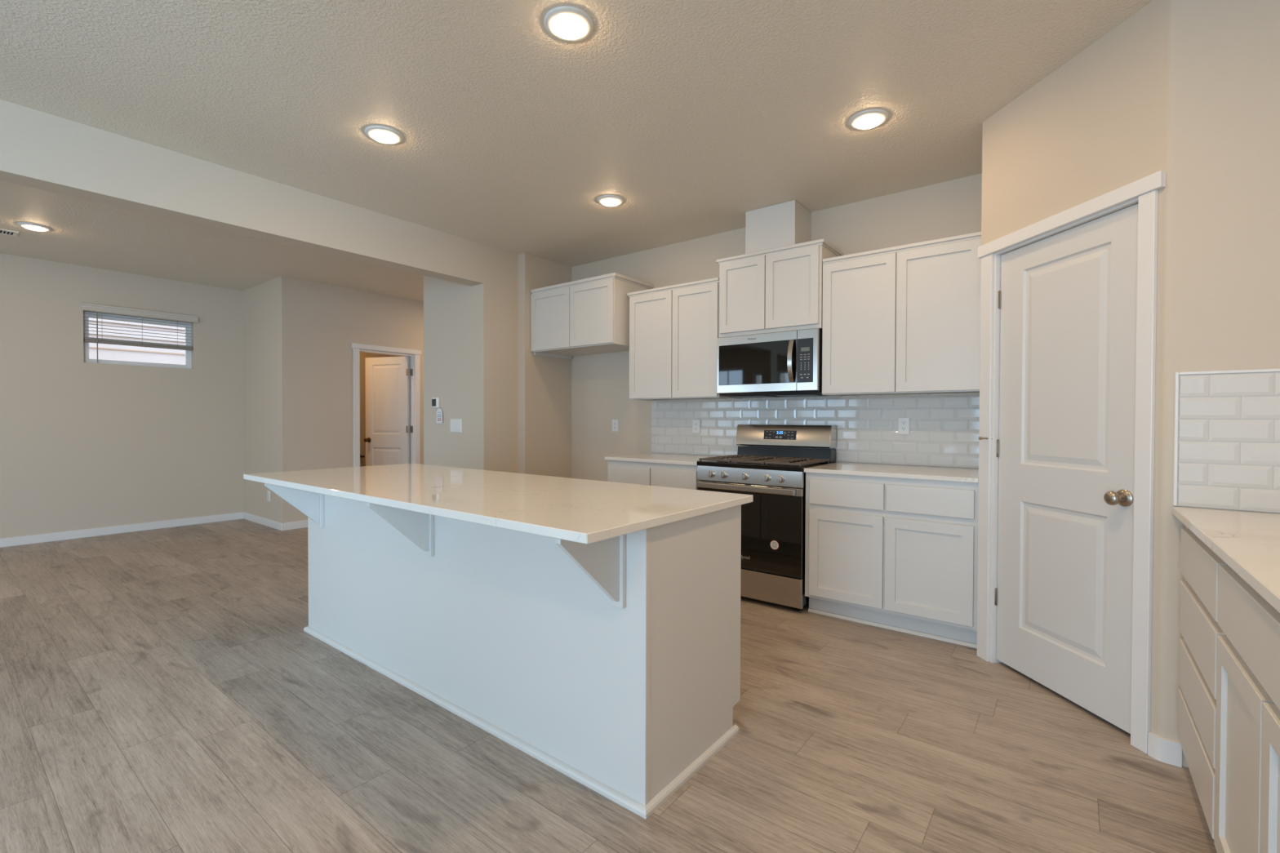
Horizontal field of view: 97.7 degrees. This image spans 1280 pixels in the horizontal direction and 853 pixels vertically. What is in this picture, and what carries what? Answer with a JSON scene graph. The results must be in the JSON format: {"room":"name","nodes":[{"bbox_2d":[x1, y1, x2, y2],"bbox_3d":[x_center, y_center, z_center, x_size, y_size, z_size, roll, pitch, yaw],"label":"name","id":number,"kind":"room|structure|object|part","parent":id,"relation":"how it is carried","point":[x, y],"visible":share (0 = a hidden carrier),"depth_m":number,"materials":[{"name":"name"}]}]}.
{"room":"kitchen","nodes":[
{"label":"kitchen","id":0,"kind":"room"},
{"bbox_2d":[0,253,404,538],"bbox_3d":[-5.687,-0.248,5.680,0.140,2.744,9.150,1,1,38],"label":"wall","id":1,"kind":"structure","parent":0,"point":[83,446],"depth_m":5.79,"materials":[{"name":"beige paint"}]},
{"bbox_2d":[0,511,243,547],"bbox_3d":[-6.602,1.096,4.391,0.014,0.083,5.970,1,1,38],"label":"baseboard","id":2,"kind":"structure","parent":1,"relation":"attached to","point":[56,536],"depth_m":5.83,"materials":[{"name":"white paint"}]},
{"bbox_2d":[83,311,191,368],"bbox_3d":[-5.422,-0.914,6.061,0.050,0.524,0.896,1,1,38],"label":"window","id":3,"kind":"structure","parent":1,"relation":"attached to","point":[188,365],"depth_m":6.02,"materials":[{"name":"white plastic"}]},
{"bbox_2d":[80,302,198,363],"bbox_3d":[-5.345,-0.952,6.013,0.104,0.596,0.943,1,1,38],"label":"window blind","id":4,"kind":"object","parent":1,"relation":"attached to","point":[84,306],"visible":1,"depth_m":5.96,"materials":[{"name":"beige plastic"}]},
{"bbox_3d":[-5.371,-0.873,6.022,0.053,0.024,0.880,1,1,38],"label":"rail","id":5,"kind":"part","parent":4,"relation":"part of","materials":[{"name":"beige plastic"}]},
{"bbox_3d":[-5.162,-1.029,6.246,0.002,0.295,0.003,1,1,38],"label":"lift cord","id":6,"kind":"part","parent":4,"relation":"part of","materials":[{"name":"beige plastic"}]},
{"bbox_2d":[0,99,484,285],"bbox_3d":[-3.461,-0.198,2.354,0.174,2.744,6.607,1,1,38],"label":"wall header","id":7,"kind":"structure","parent":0,"point":[40,150],"depth_m":3.34,"materials":[{"name":"beige paint"}]},
{"bbox_2d":[242,277,278,521],"bbox_3d":[-4.326,-0.254,6.467,1.050,2.744,0.120,1,1,38],"label":"wall","id":8,"kind":"structure","parent":0,"point":[260,302],"depth_m":6.40,"materials":[{"name":"beige paint"}]},
{"bbox_2d":[243,511,283,530],"bbox_3d":[-4.313,1.078,6.386,1.170,0.083,0.014,1,1,38],"label":"baseboard","id":9,"kind":"structure","parent":8,"relation":"attached to","point":[265,522],"depth_m":6.35,"materials":[{"name":"white paint"}]},
{"bbox_2d":[266,490,270,501],"bbox_3d":[-4.162,0.780,6.269,0.074,0.116,0.009,1,1,38],"label":"wall outlet","id":10,"kind":"object","parent":8,"relation":"attached to","point":[268,491],"visible":1,"depth_m":6.26,"materials":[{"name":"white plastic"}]},
{"bbox_2d":[277,275,423,523],"bbox_3d":[-2.928,-0.260,7.320,0.120,2.744,3.180,1,1,38],"label":"wall","id":11,"kind":"structure","parent":0,"point":[318,324],"depth_m":6.36,"materials":[{"name":"beige paint"}]},
{"bbox_2d":[283,520,307,530],"bbox_3d":[-2.879,1.071,7.296,0.014,0.083,3.180,1,1,38],"label":"baseboard","id":12,"kind":"structure","parent":11,"relation":"attached to","point":[299,524],"depth_m":6.12,"materials":[{"name":"white paint"}]},
{"bbox_2d":[351,342,421,466],"bbox_3d":[-3.172,0.064,6.990,0.144,2.103,0.883,1,1,38],"label":"door frame","id":13,"kind":"structure","parent":11,"relation":"attached to","point":[415,360],"depth_m":7.17,"materials":[{"name":"white paint"}]},
{"bbox_2d":[364,355,413,466],"bbox_3d":[-3.295,0.093,7.390,0.745,2.010,0.184,0,1,13],"label":"door","id":14,"kind":"structure","parent":11,"relation":"in","point":[387,440],"depth_m":7.35,"materials":[{"name":"white paint"}]},
{"bbox_3d":[-3.616,0.178,7.409,0.066,0.066,0.074,0,1,18],"label":"knob","id":15,"kind":"part","parent":14,"relation":"part of","materials":[{"name":"brown metal"}]},
{"bbox_2d":[423,244,571,478],"bbox_3d":[-0.934,-0.239,6.183,1.045,2.744,2.543,1,1,38],"label":"wall","id":16,"kind":"structure","parent":0,"point":[513,403],"depth_m":5.19,"materials":[{"name":"beige paint"}]},
{"bbox_2d":[431,397,439,408],"bbox_3d":[-1.950,-0.228,5.341,0.100,0.099,0.031,1,1,38],"label":"thermostat","id":17,"kind":"object","parent":16,"relation":"attached to","point":[435,401],"visible":1,"depth_m":5.32,"materials":[{"name":"white plastic"}]},
{"bbox_2d":[436,408,442,422],"bbox_3d":[-1.905,-0.106,5.313,0.099,0.149,0.002,1,1,38],"label":"paper tag","id":18,"kind":"object","parent":17,"relation":"hanging from","point":[439,412],"visible":1,"depth_m":5.31,"materials":[{"name":"white paper"}]},
{"bbox_2d":[450,418,462,432],"bbox_3d":[-1.702,-0.008,5.162,0.172,0.124,0.014,1,1,38],"label":"light switch","id":19,"kind":"object","parent":16,"relation":"attached to","point":[455,424],"visible":1,"depth_m":5.15,"materials":[{"name":"white plastic"}]},
{"bbox_2d":[0,0,1152,302],"bbox_3d":[-2.167,-1.623,2.914,9.150,0.100,9.400,1,1,38],"label":"ceiling","id":20,"kind":"structure","parent":0,"point":[700,115],"depth_m":2.73,"materials":[{"name":"beige paint"}]},
{"bbox_2d":[0,228,18,236],"bbox_3d":[-5.291,-1.599,4.530,0.180,0.008,0.340,1,1,38],"label":"ceiling vent","id":21,"kind":"object","parent":20,"relation":"in","point":[5,232],"visible":1,"depth_m":4.62,"materials":[{"name":"white plastic"}]},
{"bbox_2d":[17,222,52,231],"bbox_3d":[-4.841,-1.589,4.477,0.191,0.025,0.191,1,1,38],"label":"recessed light","id":22,"kind":"object","parent":20,"relation":"in","point":[36,227],"visible":1,"depth_m":4.44,"materials":[{"name":"white"}]},
{"bbox_2d":[364,125,404,144],"bbox_3d":[-1.377,-1.560,3.014,0.191,0.025,0.191,1,1,38],"label":"recessed light","id":23,"kind":"object","parent":20,"relation":"in","point":[381,134],"visible":1,"depth_m":2.98,"materials":[{"name":"white plastic"}]},
{"bbox_2d":[543,5,593,41],"bbox_3d":[-0.275,-1.545,2.165,0.191,0.025,0.191,1,1,38],"label":"recessed light","id":24,"kind":"object","parent":20,"relation":"in","point":[564,23],"visible":1,"depth_m":2.14,"materials":[{"name":"white plastic"}]},
{"bbox_2d":[596,195,624,206],"bbox_3d":[-0.206,-1.567,3.908,0.191,0.025,0.191,1,1,38],"label":"recessed light","id":25,"kind":"object","parent":20,"relation":"in","point":[605,200],"visible":1,"depth_m":3.87,"materials":[{"name":"white"}]},
{"bbox_2d":[848,108,888,129],"bbox_3d":[1.161,-1.549,2.844,0.191,0.025,0.191,1,1,38],"label":"recessed light","id":26,"kind":"object","parent":20,"relation":"in","point":[869,118],"visible":1,"depth_m":2.81,"materials":[{"name":"white"}]},
{"bbox_2d":[0,519,1217,852],"bbox_3d":[-2.175,1.230,2.951,9.150,0.120,9.400,1,1,38],"label":"floor","id":27,"kind":"structure","parent":0,"point":[163,690],"depth_m":2.07,"materials":[{"name":"brown wood"}]},
{"bbox_2d":[264,483,741,819],"bbox_3d":[-0.827,0.736,2.602,2.451,0.886,0.918,1,1,38],"label":"kitchen island","id":28,"kind":"object","parent":27,"relation":"on","point":[613,664],"visible":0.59,"depth_m":2.04,"materials":[{"name":"white paint"}]},
{"bbox_3d":[-0.937,0.737,2.459,2.415,0.886,0.006,1,1,38],"label":"panel","id":29,"kind":"part","parent":28,"relation":"part of","materials":[{"name":"white paint"}]},
{"bbox_2d":[243,463,753,544],"bbox_3d":[-0.839,0.278,2.617,2.514,0.028,0.968,1,1,38],"label":"island countertop","id":30,"kind":"structure","parent":28,"relation":"on","point":[583,511],"depth_m":2.17,"materials":[{"name":"white stone"}]},
{"bbox_3d":[-0.768,1.165,2.685,2.451,0.025,0.600,1,1,38],"label":"shoe molding","id":31,"kind":"part","parent":28,"relation":"part of","materials":[{"name":"white paint"}]},
{"bbox_3d":[0.202,0.747,1.973,0.018,0.886,0.617,1,1,38],"label":"panel","id":32,"kind":"part","parent":28,"relation":"part of","materials":[{"name":"white paint"}]},
{"bbox_2d":[608,460,699,489],"bbox_3d":[0.272,0.714,4.482,0.851,0.888,0.674,1,1,38],"label":"base cabinet","id":33,"kind":"object","parent":27,"relation":"on","point":[667,475],"visible":0.19,"depth_m":4.19,"materials":[{"name":"white paint"}]},
{"bbox_3d":[-0.087,0.386,4.342,0.414,0.150,0.019,1,1,38],"label":"drawer","id":34,"kind":"part","parent":33,"relation":"part of","materials":[{"name":"white paint"}]},
{"bbox_2d":[604,453,734,465],"bbox_3d":[0.266,0.256,4.479,0.867,0.025,0.680,1,1,38],"label":"countertop","id":35,"kind":"structure","parent":33,"relation":"on","point":[660,458],"depth_m":4.35,"materials":[{"name":"white stone"}]},
{"bbox_3d":[0.244,0.390,4.087,0.402,0.150,0.019,1,1,38],"label":"drawer","id":36,"kind":"part","parent":33,"relation":"part of","materials":[{"name":"white paint"}]},
{"bbox_2d":[697,424,836,611],"bbox_3d":[0.897,0.578,3.953,0.763,1.178,0.715,1,1,38],"label":"gas range","id":37,"kind":"object","parent":27,"relation":"on","point":[773,525],"visible":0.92,"depth_m":3.66,"materials":[{"name":"silver metal"}]},
{"bbox_3d":[0.479,0.329,3.847,0.049,0.049,0.037,1,1,38],"label":"knob","id":38,"kind":"part","parent":37,"relation":"part of","materials":[{"name":"silver metal"}]},
{"bbox_3d":[0.555,0.330,3.789,0.049,0.049,0.037,1,1,38],"label":"knob","id":39,"kind":"part","parent":37,"relation":"part of","materials":[{"name":"silver metal"}]},
{"bbox_3d":[0.680,0.331,3.692,0.049,0.049,0.037,1,1,38],"label":"knob","id":40,"kind":"part","parent":37,"relation":"part of","materials":[{"name":"silver metal"}]},
{"bbox_3d":[0.683,0.408,3.688,0.696,0.039,0.038,1,1,38],"label":"handle","id":41,"kind":"part","parent":37,"relation":"part of","materials":[{"name":"silver metal"}]},
{"bbox_3d":[0.710,0.688,3.712,0.758,0.506,0.028,1,1,38],"label":"door glass","id":42,"kind":"part","parent":37,"relation":"part of","materials":[{"name":"black glass"}]},
{"bbox_3d":[0.711,0.409,3.708,0.758,0.050,0.028,1,1,38],"label":"oven door","id":43,"kind":"part","parent":37,"relation":"part of","materials":[{"name":"silver metal"}]},
{"bbox_3d":[0.711,0.328,3.708,0.763,0.104,0.029,1,1,38],"label":"control panel","id":44,"kind":"part","parent":37,"relation":"part of","materials":[{"name":"silver metal"}]},
{"bbox_2d":[697,459,832,471],"bbox_3d":[0.871,0.259,3.912,0.762,0.031,0.559,1,1,38],"label":"cooktop","id":45,"kind":"object","parent":37,"relation":"in","point":[743,465],"depth_m":3.72,"materials":[{"name":"black metal"}]},
{"bbox_3d":[0.805,0.333,3.595,0.049,0.049,0.037,1,1,38],"label":"knob","id":46,"kind":"part","parent":37,"relation":"part of","materials":[{"name":"silver metal"}]},
{"bbox_3d":[0.710,1.040,3.717,0.758,0.186,0.027,1,1,38],"label":"storage drawer","id":47,"kind":"part","parent":37,"relation":"part of","materials":[{"name":"silver metal"}]},
{"bbox_3d":[1.032,0.062,4.130,0.252,0.067,0.014,1,1,38],"label":"display panel","id":48,"kind":"part","parent":37,"relation":"part of","materials":[{"name":"black plastic"}]},
{"bbox_3d":[0.881,0.334,3.537,0.049,0.049,0.037,1,1,38],"label":"knob","id":49,"kind":"part","parent":37,"relation":"part of","materials":[{"name":"silver metal"}]},
{"bbox_2d":[804,472,978,648],"bbox_3d":[1.594,0.731,3.461,0.930,0.888,0.674,1,1,38],"label":"base cabinet","id":50,"kind":"object","parent":27,"relation":"on","point":[896,554],"visible":0.88,"depth_m":3.17,"materials":[{"name":"white paint"}]},
{"bbox_3d":[1.221,0.780,3.336,0.431,0.528,0.019,1,1,38],"label":"door","id":51,"kind":"part","parent":50,"relation":"part of","materials":[{"name":"white paint"}]},
{"bbox_3d":[1.223,0.403,3.330,0.434,0.150,0.019,1,1,38],"label":"drawer","id":52,"kind":"part","parent":50,"relation":"part of","materials":[{"name":"white paint"}]},
{"bbox_2d":[804,462,978,483],"bbox_3d":[1.593,0.274,3.454,0.934,0.025,0.680,1,1,38],"label":"countertop","id":53,"kind":"structure","parent":50,"relation":"on","point":[896,471],"depth_m":3.32,"materials":[{"name":"white stone"}]},
{"bbox_3d":[1.437,1.168,3.265,0.930,0.019,0.016,1,1,38],"label":"shoe molding","id":54,"kind":"part","parent":50,"relation":"part of","materials":[{"name":"white paint"}]},
{"bbox_3d":[1.574,0.784,3.063,0.437,0.528,0.019,1,1,38],"label":"door","id":55,"kind":"part","parent":50,"relation":"part of","materials":[{"name":"white paint"}]},
{"bbox_3d":[1.577,0.407,3.057,0.434,0.150,0.019,1,1,38],"label":"drawer","id":56,"kind":"part","parent":50,"relation":"part of","materials":[{"name":"white paint"}]},
{"bbox_2d":[1177,525,1227,839],"bbox_3d":[1.920,0.758,1.510,0.614,0.886,0.673,1,1,38],"label":"base cabinet","id":57,"kind":"object","parent":27,"relation":"on","point":[1199,628],"visible":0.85,"depth_m":1.61,"materials":[{"name":"white paint"}]},
{"bbox_3d":[1.667,0.982,1.674,0.018,0.163,0.598,1,1,38],"label":"drawer","id":58,"kind":"part","parent":57,"relation":"part of","materials":[{"name":"white paint"}]},
{"bbox_3d":[1.668,0.803,1.672,0.018,0.154,0.598,1,1,38],"label":"drawer","id":59,"kind":"part","parent":57,"relation":"part of","materials":[{"name":"white paint"}]},
{"bbox_3d":[1.669,0.614,1.670,0.018,0.173,0.598,1,1,38],"label":"drawer","id":60,"kind":"part","parent":57,"relation":"part of","materials":[{"name":"white paint"}]},
{"bbox_3d":[1.669,0.424,1.667,0.018,0.152,0.598,1,1,38],"label":"drawer","id":61,"kind":"part","parent":57,"relation":"part of","materials":[{"name":"white paint"}]},
{"bbox_2d":[1213,564,1279,852],"bbox_3d":[1.428,0.765,0.873,0.614,0.886,0.936,1,1,38],"label":"base cabinet","id":62,"kind":"object","parent":27,"relation":"on","point":[1247,784],"visible":0.96,"depth_m":1.21,"materials":[{"name":"white paint"}]},
{"bbox_2d":[1172,506,1279,613],"bbox_3d":[1.633,0.305,1.143,0.630,0.028,1.630,1,1,38],"label":"countertop","id":63,"kind":"structure","parent":62,"relation":"on","point":[1248,542],"depth_m":1.43,"materials":[{"name":"white stone"}]},
{"bbox_3d":[1.196,0.431,1.055,0.018,0.152,0.905,1,1,38],"label":"drawer","id":64,"kind":"part","parent":62,"relation":"part of","materials":[{"name":"white paint"}]},
{"bbox_3d":[1.065,0.803,0.892,0.018,0.536,0.480,1,1,38],"label":"door","id":65,"kind":"part","parent":62,"relation":"part of","materials":[{"name":"white paint"}]},
{"bbox_2d":[571,173,982,481],"bbox_3d":[1.265,-0.207,4.208,5.251,2.744,0.120,1,1,38],"label":"wall","id":66,"kind":"structure","parent":0,"point":[600,382],"depth_m":4.80,"materials":[{"name":"beige paint"}]},
{"bbox_2d":[530,272,653,359],"bbox_3d":[-0.447,-0.968,5.103,1.026,0.601,0.542,1,1,38],"label":"upper cabinet","id":67,"kind":"object","parent":66,"relation":"attached to","point":[590,315],"visible":0.94,"depth_m":4.85,"materials":[{"name":"white paint"}]},
{"bbox_3d":[-0.812,-0.962,5.055,0.500,0.526,0.019,1,1,38],"label":"door","id":68,"kind":"part","parent":67,"relation":"part of","materials":[{"name":"white paint"}]},
{"bbox_3d":[-0.413,-0.957,4.747,0.492,0.526,0.019,1,1,38],"label":"door","id":69,"kind":"part","parent":67,"relation":"part of","materials":[{"name":"white paint"}]},
{"bbox_2d":[612,419,617,431],"bbox_3d":[-0.237,-0.008,5.289,0.074,0.116,0.009,1,1,38],"label":"wall outlet","id":70,"kind":"object","parent":66,"relation":"attached to","point":[615,422],"visible":1,"depth_m":5.28,"materials":[{"name":"white plastic"}]},
{"bbox_2d":[626,277,742,400],"bbox_3d":[0.353,-0.670,4.585,0.876,0.894,0.390,1,1,38],"label":"upper cabinet","id":71,"kind":"object","parent":66,"relation":"attached to","point":[674,329],"visible":0.84,"depth_m":4.40,"materials":[{"name":"white paint"}]},
{"bbox_3d":[0.084,-0.655,4.558,0.427,0.849,0.019,1,1,38],"label":"door","id":72,"kind":"part","parent":71,"relation":"part of","materials":[{"name":"white paint"}]},
{"bbox_3d":[0.420,-0.651,4.299,0.408,0.849,0.019,1,1,38],"label":"door","id":73,"kind":"part","parent":71,"relation":"part of","materials":[{"name":"white paint"}]},
{"bbox_2d":[715,238,843,337],"bbox_3d":[1.005,-0.947,4.069,0.806,0.581,0.404,1,1,38],"label":"upper cabinet","id":74,"kind":"object","parent":66,"relation":"attached to","point":[778,289],"visible":0.84,"depth_m":3.88,"materials":[{"name":"white paint"}]},
{"bbox_3d":[0.736,-0.944,4.034,0.358,0.515,0.019,1,1,38],"label":"door","id":75,"kind":"part","parent":74,"relation":"part of","materials":[{"name":"white paint"}]},
{"bbox_2d":[716,328,827,397],"bbox_3d":[0.979,-0.437,4.047,0.764,0.436,0.457,1,1,38],"label":"microwave","id":76,"kind":"object","parent":74,"relation":"attached to","point":[788,363],"visible":1,"depth_m":3.88,"materials":[{"name":"silver metal"}]},
{"bbox_3d":[0.818,-0.448,3.961,0.615,0.412,0.024,1,1,38],"label":"door","id":77,"kind":"part","parent":76,"relation":"part of","materials":[{"name":"black glass"}]},
{"bbox_3d":[0.819,-0.445,3.948,0.592,0.288,0.003,1,1,38],"label":"door glass","id":78,"kind":"part","parent":76,"relation":"part of","materials":[{"name":"black glass"}]},
{"bbox_3d":[1.014,-0.442,3.762,0.030,0.282,0.048,1,1,38],"label":"handle","id":79,"kind":"part","parent":76,"relation":"part of","materials":[{"name":"silver metal"}]},
{"bbox_3d":[1.120,-0.444,3.728,0.146,0.412,0.024,1,1,38],"label":"control panel","id":80,"kind":"part","parent":76,"relation":"part of","materials":[{"name":"silver metal"}]},
{"bbox_2d":[745,200,810,253],"bbox_3d":[1.018,-1.408,4.120,0.379,0.339,0.301,1,1,38],"label":"duct cover","id":81,"kind":"object","parent":74,"relation":"on","point":[788,223],"visible":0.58,"depth_m":4.00,"materials":[{"name":"white paint"}]},
{"bbox_3d":[1.031,-0.940,3.806,0.375,0.515,0.019,1,1,38],"label":"door","id":82,"kind":"part","parent":74,"relation":"part of","materials":[{"name":"white paint"}]},
{"bbox_2d":[651,392,979,468],"bbox_3d":[1.136,0.012,4.227,2.608,0.472,0.010,1,1,38],"label":"tile backsplash","id":83,"kind":"structure","parent":66,"relation":"attached to","point":[944,428],"depth_m":3.93,"materials":[{"name":"white tile"}]},
{"bbox_2d":[692,419,700,433],"bbox_3d":[0.474,0.001,4.725,0.074,0.116,0.009,1,1,38],"label":"wall outlet","id":84,"kind":"object","parent":83,"relation":"attached to","point":[695,423],"visible":1,"depth_m":4.72,"materials":[{"name":"white plastic"}]},
{"bbox_2d":[897,417,910,435],"bbox_3d":[1.759,-0.004,3.732,0.074,0.116,0.009,1,1,38],"label":"wall outlet","id":85,"kind":"object","parent":83,"relation":"attached to","point":[904,423],"visible":1,"depth_m":3.73,"materials":[{"name":"white plastic"}]},
{"bbox_2d":[822,231,981,396],"bbox_3d":[1.685,-0.653,3.556,0.931,0.894,0.390,1,1,38],"label":"upper cabinet","id":86,"kind":"object","parent":66,"relation":"attached to","point":[903,318],"visible":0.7,"depth_m":3.38,"materials":[{"name":"white paint"}]},
{"bbox_3d":[1.383,-0.638,3.554,0.448,0.849,0.019,1,1,38],"label":"door","id":87,"kind":"part","parent":86,"relation":"part of","materials":[{"name":"white paint"}]},
{"bbox_3d":[1.742,-0.634,3.277,0.446,0.849,0.019,1,1,38],"label":"door","id":88,"kind":"part","parent":86,"relation":"part of","materials":[{"name":"white paint"}]},
{"bbox_2d":[981,0,1279,767],"bbox_3d":[2.074,-0.183,2.486,0.545,2.744,1.853,0,1,-7],"label":"wall","id":89,"kind":"structure","parent":0,"point":[1188,90],"depth_m":1.97,"materials":[{"name":"beige paint"}]},
{"bbox_2d":[978,203,1137,733],"bbox_3d":[1.809,0.162,2.464,0.116,2.014,0.749,0,1,-8],"label":"door","id":90,"kind":"structure","parent":89,"relation":"in","point":[1068,299],"depth_m":2.39,"materials":[{"name":"white paint"}]},
{"bbox_3d":[1.831,0.276,2.151,0.074,0.066,0.066,0,1,-7],"label":"knob","id":91,"kind":"part","parent":90,"relation":"part of","materials":[{"name":"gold metal"}]},
{"bbox_2d":[977,170,1165,754],"bbox_3d":[1.847,0.137,2.449,0.124,2.104,0.895,0,1,-7],"label":"door frame","id":92,"kind":"structure","parent":89,"relation":"attached to","point":[1144,192],"depth_m":2.09,"materials":[{"name":"white paint"}]},
{"bbox_2d":[1147,732,1182,767],"bbox_3d":[1.872,1.153,1.996,0.027,0.083,0.091,0,1,-35],"label":"baseboard","id":93,"kind":"structure","parent":89,"relation":"attached to","point":[1162,749],"depth_m":1.99,"materials":[{"name":"white paint"}]},
{"bbox_2d":[1173,368,1279,513],"bbox_3d":[2.130,0.048,1.780,0.626,0.470,0.010,1,1,38],"label":"tile backsplash","id":94,"kind":"structure","parent":89,"relation":"attached to","point":[1227,425],"depth_m":1.89,"materials":[{"name":"white tile"}]},
{"label":"outside","id":95,"kind":"structure","parent":0,"visible":0},
{"bbox_2d":[88,317,185,364],"bbox_3d":[-6.746,-1.148,7.153,0.130,4.500,6.000,1,1,38],"label":"wall","id":96,"kind":"structure","parent":95,"point":[105,351],"depth_m":7.30,"materials":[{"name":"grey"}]}
]}

